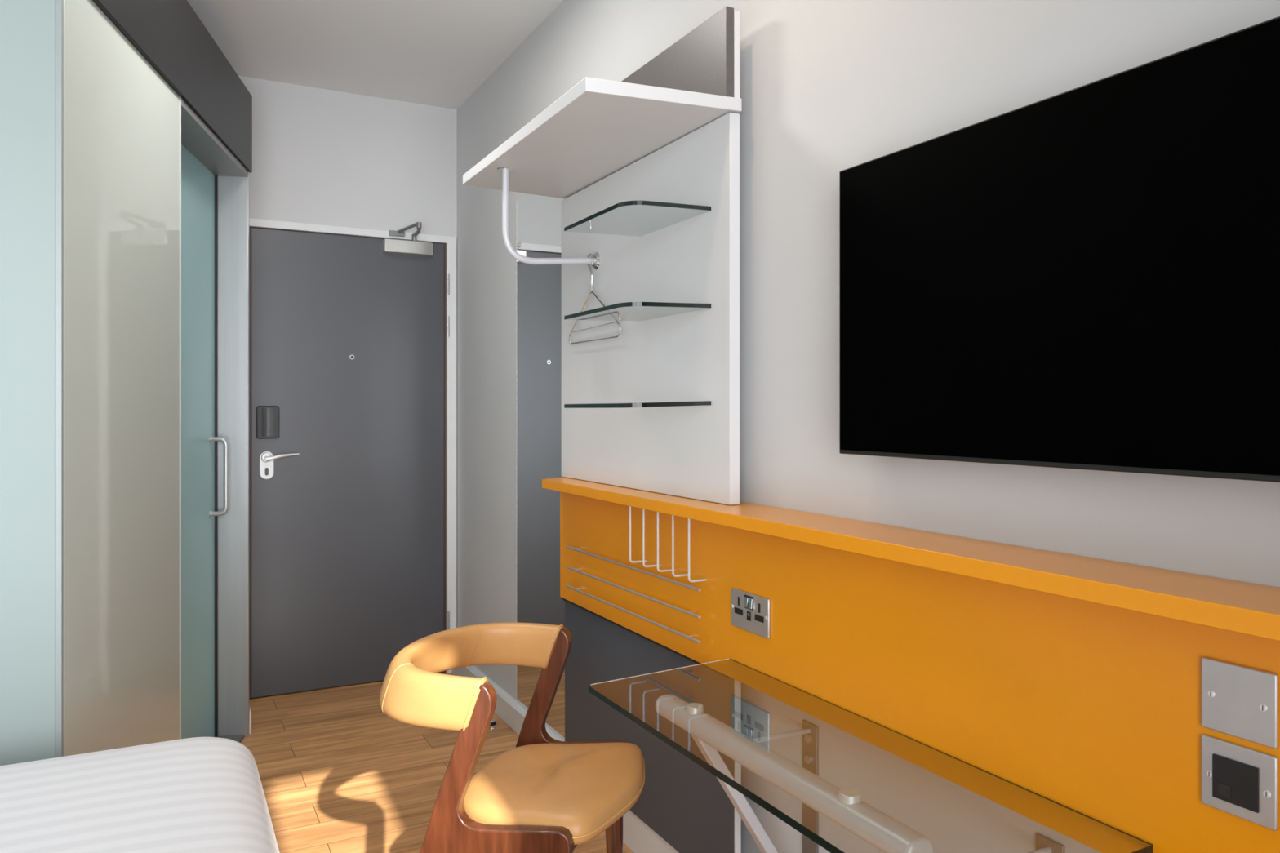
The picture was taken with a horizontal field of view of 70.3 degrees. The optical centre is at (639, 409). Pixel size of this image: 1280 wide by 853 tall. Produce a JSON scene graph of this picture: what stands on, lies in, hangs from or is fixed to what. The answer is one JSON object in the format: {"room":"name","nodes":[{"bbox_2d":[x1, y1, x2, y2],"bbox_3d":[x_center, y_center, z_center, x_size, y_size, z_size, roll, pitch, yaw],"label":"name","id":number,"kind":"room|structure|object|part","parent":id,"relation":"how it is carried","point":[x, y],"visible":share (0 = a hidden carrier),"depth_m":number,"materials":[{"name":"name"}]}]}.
{"room":"hotel room","nodes":[
{"label":"hotel room","id":0,"kind":"room"},
{"bbox_2d":[238,75,456,236],"bbox_3d":[-2.455,-0.090,3.606,3.489,2.690,0.140,0,0,-28],"label":"wall","id":1,"kind":"structure","parent":0,"point":[320,156],"depth_m":4.12,"materials":[{"name":"paint"}]},
{"bbox_2d":[249,217,456,697],"bbox_3d":[-1.281,0.202,4.083,0.958,2.105,0.222,0,0,-28],"label":"door","id":2,"kind":"structure","parent":1,"relation":"in","point":[353,331],"depth_m":4.12,"materials":[{"name":"grey laminate"}]},
{"bbox_3d":[-1.626,0.243,3.960,0.058,0.122,0.008,0,0,-28],"label":"handle plate","id":3,"kind":"part","parent":2,"relation":"part of","materials":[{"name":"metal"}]},
{"bbox_3d":[-1.564,0.208,3.957,0.152,0.044,0.056,0,0,-28],"label":"handle","id":4,"kind":"part","parent":2,"relation":"part of","materials":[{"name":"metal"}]},
{"bbox_3d":[-1.066,-0.816,4.154,0.130,0.069,0.148,0,0,-28],"label":"closer arm","id":5,"kind":"part","parent":2,"relation":"part of","materials":[{"name":"metal"}]},
{"bbox_2d":[186,0,563,109],"bbox_3d":[-1.361,-1.485,1.513,3.689,0.100,5.383,0,0,-28],"label":"ceiling","id":6,"kind":"structure","parent":0,"point":[437,53],"depth_m":3.53,"materials":[{"name":"white paint"}]},
{"bbox_2d":[240,671,633,852],"bbox_3d":[-1.361,1.305,1.513,3.689,0.100,5.383,0,0,-28],"label":"floor","id":7,"kind":"structure","parent":0,"point":[338,774],"depth_m":3.19,"materials":[{"name":"brown wood"}]},
{"bbox_2d":[0,0,63,765],"bbox_3d":[-2.110,0.170,1.408,2.064,2.170,0.012,0,0,-28],"label":"glass wall","id":8,"kind":"structure","parent":7,"relation":"on","point":[32,31],"depth_m":1.85,"materials":[{"name":"clear glass"}]},
{"bbox_2d":[63,0,181,756],"bbox_3d":[-1.278,0.170,2.277,0.015,2.170,0.792,0,0,-11],"label":"panel","id":9,"kind":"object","parent":7,"relation":"on","point":[122,119],"depth_m":2.18,"materials":[{"name":"beige glass"}]},
{"bbox_2d":[92,0,252,172],"bbox_3d":[-1.424,-1.063,2.676,0.172,0.296,1.674,0,0,-11],"label":"sliding door pelmet","id":10,"kind":"structure","parent":9,"relation":"on","point":[170,35],"depth_m":2.73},
{"bbox_2d":[181,97,249,742],"bbox_3d":[-1.496,0.170,3.054,0.154,2.170,0.920,0,0,-11],"label":"door","id":11,"kind":"structure","parent":9,"relation":"in","point":[215,184],"depth_m":3.41,"materials":[{"name":"teal glass"}]},
{"bbox_3d":[-1.572,0.249,3.397,0.067,0.304,0.025,0,0,-11],"label":"handle","id":12,"kind":"part","parent":11,"relation":"part of","materials":[{"name":"metal"}]},
{"bbox_3d":[-1.580,0.170,3.490,0.154,2.170,0.032,0,0,-11],"label":"frame","id":13,"kind":"part","parent":11,"relation":"part of","materials":[{"name":"metal"}]},
{"bbox_2d":[0,737,279,852],"bbox_3d":[-1.325,0.949,0.729,2.023,0.613,1.677,0,0,-28],"label":"bed","id":14,"kind":"object","parent":7,"relation":"on","point":[196,794],"visible":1,"depth_m":1.50,"materials":[{"name":"white fabric"}]},
{"bbox_2d":[488,719,497,729],"bbox_3d":[-0.584,1.240,3.587,0.042,0.030,0.042,0,0,-28],"label":"doorstop","id":15,"kind":"object","parent":7,"relation":"on","point":[493,723],"visible":0.66,"depth_m":3.57,"materials":[{"name":"silver metal"}]},
{"bbox_2d":[379,622,644,852],"bbox_3d":[-0.272,0.886,1.978,0.562,0.738,0.504,0,0,13],"label":"desk chair","id":16,"kind":"object","parent":7,"relation":"on","point":[544,793],"visible":1,"depth_m":1.83,"materials":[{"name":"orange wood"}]},
{"bbox_3d":[-0.392,0.571,2.012,0.311,0.107,0.497,0,0,14],"label":"backrest","id":17,"kind":"part","parent":16,"relation":"part of","materials":[{"name":"beige leather"}]},
{"bbox_3d":[-0.325,0.891,1.760,0.408,0.728,0.029,0,0,14],"label":"frame","id":18,"kind":"part","parent":16,"relation":"part of","materials":[{"name":"red wood"}]},
{"bbox_3d":[-0.181,0.799,1.956,0.370,0.077,0.440,0,0,13],"label":"seat","id":19,"kind":"part","parent":16,"relation":"part of","materials":[{"name":"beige leather"}]},
{"bbox_3d":[-0.211,0.891,2.200,0.408,0.728,0.029,0,0,14],"label":"frame","id":20,"kind":"part","parent":16,"relation":"part of","materials":[{"name":"red wood"}]},
{"bbox_3d":[-0.065,1.047,2.163,0.049,0.416,0.049,0,0,-28],"label":"leg","id":21,"kind":"part","parent":16,"relation":"part of","materials":[{"name":"red wood"}]},
{"bbox_2d":[462,5,741,852],"bbox_3d":[-0.152,0.161,2.474,0.454,2.188,1.035,0,0,-28],"label":"wardrobe","id":22,"kind":"object","parent":7,"relation":"on","point":[644,166],"visible":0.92,"depth_m":2.36,"materials":[{"name":"white laminate"}]},
{"bbox_3d":[-0.264,-0.559,2.689,0.299,0.270,0.020,0,0,-28],"label":"hanging rail","id":23,"kind":"part","parent":22,"relation":"part of","materials":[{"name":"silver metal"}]},
{"bbox_2d":[568,253,621,344],"bbox_3d":[-0.139,-0.338,2.727,0.006,0.266,0.366,0,0,-28],"label":"clothes hanger","id":24,"kind":"object","parent":22,"relation":"hanging from","point":[590,254],"visible":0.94,"depth_m":2.74,"materials":[{"name":"silver metal"}]},
{"bbox_3d":[-0.139,-0.281,2.727,0.006,0.152,0.366,0,0,-28],"label":"hanger frame","id":25,"kind":"part","parent":24,"relation":"part of","materials":[{"name":"silver metal"}]},
{"bbox_2d":[462,76,741,199],"bbox_3d":[-0.174,-0.702,2.462,0.404,0.065,1.035,0,0,-28],"label":"shelf","id":26,"kind":"object","parent":22,"relation":"attached to","point":[601,134],"depth_m":2.28,"materials":[{"name":"white laminate"}]},
{"bbox_2d":[564,400,711,408],"bbox_3d":[-0.015,-0.012,2.287,0.226,0.016,0.367,0,0,-28],"label":"glass shelf","id":27,"kind":"object","parent":22,"relation":"attached to","point":[640,404],"depth_m":2.17,"materials":[{"name":"clear glass"}]},
{"bbox_2d":[564,302,711,321],"bbox_3d":[-0.015,-0.245,2.287,0.226,0.016,0.367,0,0,-28],"label":"glass shelf","id":28,"kind":"object","parent":22,"relation":"attached to","point":[628,311],"depth_m":2.24,"materials":[{"name":"clear glass"}]},
{"bbox_2d":[564,200,711,236],"bbox_3d":[-0.015,-0.478,2.287,0.226,0.016,0.367,0,0,-28],"label":"glass shelf","id":29,"kind":"object","parent":22,"relation":"attached to","point":[694,215],"depth_m":2.28,"materials":[{"name":"clear glass"}]},
{"bbox_2d":[588,658,1153,852],"bbox_3d":[0.313,0.904,1.579,0.460,0.662,1.012,0,0,-28],"label":"glass desk","id":30,"kind":"object","parent":7,"relation":"on","point":[845,806],"visible":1,"depth_m":1.54,"materials":[{"name":"glass"}]},
{"bbox_3d":[0.247,0.691,1.901,0.268,0.014,0.011,0,0,-28],"label":"tie rod","id":31,"kind":"part","parent":30,"relation":"part of","materials":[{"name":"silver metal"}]},
{"bbox_3d":[0.222,0.617,1.583,0.052,0.042,0.730,0,0,-28],"label":"support rail","id":32,"kind":"part","parent":30,"relation":"part of","materials":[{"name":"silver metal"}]},
{"bbox_3d":[0.368,0.956,1.964,0.005,0.558,0.050,0,0,-28],"label":"wall plate","id":33,"kind":"part","parent":30,"relation":"part of","materials":[{"name":"metal"}]},
{"bbox_3d":[0.524,0.691,1.369,0.268,0.014,0.011,0,0,-28],"label":"tie rod","id":34,"kind":"part","parent":30,"relation":"part of","materials":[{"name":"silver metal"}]},
{"bbox_3d":[0.646,0.956,1.432,0.005,0.558,0.050,0,0,-28],"label":"wall plate","id":35,"kind":"part","parent":30,"relation":"part of","materials":[{"name":"metal"}]},
{"bbox_2d":[456,0,1279,852],"bbox_3d":[0.229,-0.090,2.344,0.100,2.690,5.383,0,0,-28],"label":"wall","id":36,"kind":"structure","parent":0,"point":[828,87],"depth_m":1.91,"materials":[{"name":"paint"}]},
{"bbox_2d":[451,666,563,741],"bbox_3d":[-0.528,1.205,3.651,0.030,0.100,1.561,0,0,-28],"label":"baseboard","id":37,"kind":"structure","parent":36,"relation":"attached to","point":[513,714],"depth_m":3.65,"materials":[{"name":"white paint"}]},
{"bbox_2d":[515,193,564,741],"bbox_3d":[-0.321,0.165,3.281,0.006,1.980,0.713,0,0,-28],"label":"wall mirror","id":38,"kind":"object","parent":36,"relation":"attached to","point":[539,600],"visible":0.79,"depth_m":3.38,"materials":[{"name":"silver mirror"}]},
{"bbox_2d":[542,476,1279,852],"bbox_3d":[0.460,0.420,1.610,0.169,0.394,3.128,0,0,-28],"label":"panel","id":39,"kind":"object","parent":36,"relation":"attached to","point":[1072,681],"visible":0.99,"depth_m":1.47,"materials":[{"name":"orange paint"}]},
{"bbox_3d":[-0.038,0.560,2.543,0.023,0.011,0.810,0,0,-28],"label":"rod","id":40,"kind":"part","parent":39,"relation":"part of","materials":[{"name":"silver metal"}]},
{"bbox_3d":[-0.038,0.500,2.543,0.023,0.011,0.810,0,0,-28],"label":"rod","id":41,"kind":"part","parent":39,"relation":"part of","materials":[{"name":"silver metal"}]},
{"bbox_3d":[-0.038,0.435,2.543,0.023,0.011,0.810,0,0,-28],"label":"rod","id":42,"kind":"part","parent":39,"relation":"part of","materials":[{"name":"silver metal"}]},
{"bbox_2d":[731,587,769,639],"bbox_3d":[0.242,0.451,2.018,0.010,0.086,0.146,0,0,-28],"label":"power socket","id":43,"kind":"object","parent":39,"relation":"attached to","point":[750,612],"visible":1,"depth_m":2.01,"materials":[{"name":"silver metal"}]},
{"bbox_2d":[743,596,747,608],"bbox_3d":[0.235,0.429,2.024,0.003,0.022,0.013,0,0,-28],"label":"switch","id":44,"kind":"object","parent":43,"relation":"attached to","point":[745,598],"depth_m":2.02,"materials":[{"name":"silver metal"}]},
{"bbox_2d":[747,598,752,608],"bbox_3d":[0.243,0.429,2.009,0.003,0.022,0.013,0,0,-28],"label":"switch","id":45,"kind":"object","parent":43,"relation":"attached to","point":[749,600],"depth_m":2.01,"materials":[{"name":"silver metal"}]},
{"bbox_2d":[1200,733,1278,831],"bbox_3d":[0.723,0.450,1.100,0.009,0.087,0.088,0,0,-28],"label":"socket","id":46,"kind":"object","parent":39,"relation":"attached to","point":[1240,781],"visible":1,"depth_m":1.09,"materials":[{"name":"metal"}]},
{"bbox_2d":[1200,656,1278,748],"bbox_3d":[0.723,0.353,1.100,0.008,0.088,0.088,0,0,-28],"label":"blank plate","id":47,"kind":"object","parent":39,"relation":"attached to","point":[1239,701],"visible":1,"depth_m":1.10,"materials":[{"name":"metal"}]},
{"bbox_2d":[839,16,1279,482],"bbox_3d":[0.645,-0.190,1.359,0.073,0.551,0.972,0,0,-28],"label":"television","id":48,"kind":"object","parent":36,"relation":"attached to","point":[1087,276],"visible":1,"depth_m":1.29,"materials":[{"name":"black"}]},
{"bbox_3d":[-1.667,0.022,3.694,0.088,2.466,0.433,0,0,-28],"label":"wall","id":49,"kind":"structure","parent":0,"visible":0},
{"bbox_2d":[249,707,251,733],"bbox_3d":[-1.611,1.205,3.703,0.020,0.100,0.431,0,0,-28],"label":"baseboard","id":50,"kind":"structure","parent":49,"relation":"attached to","point":[250,708],"depth_m":3.52,"materials":[{"name":"white paint"}]}
]}

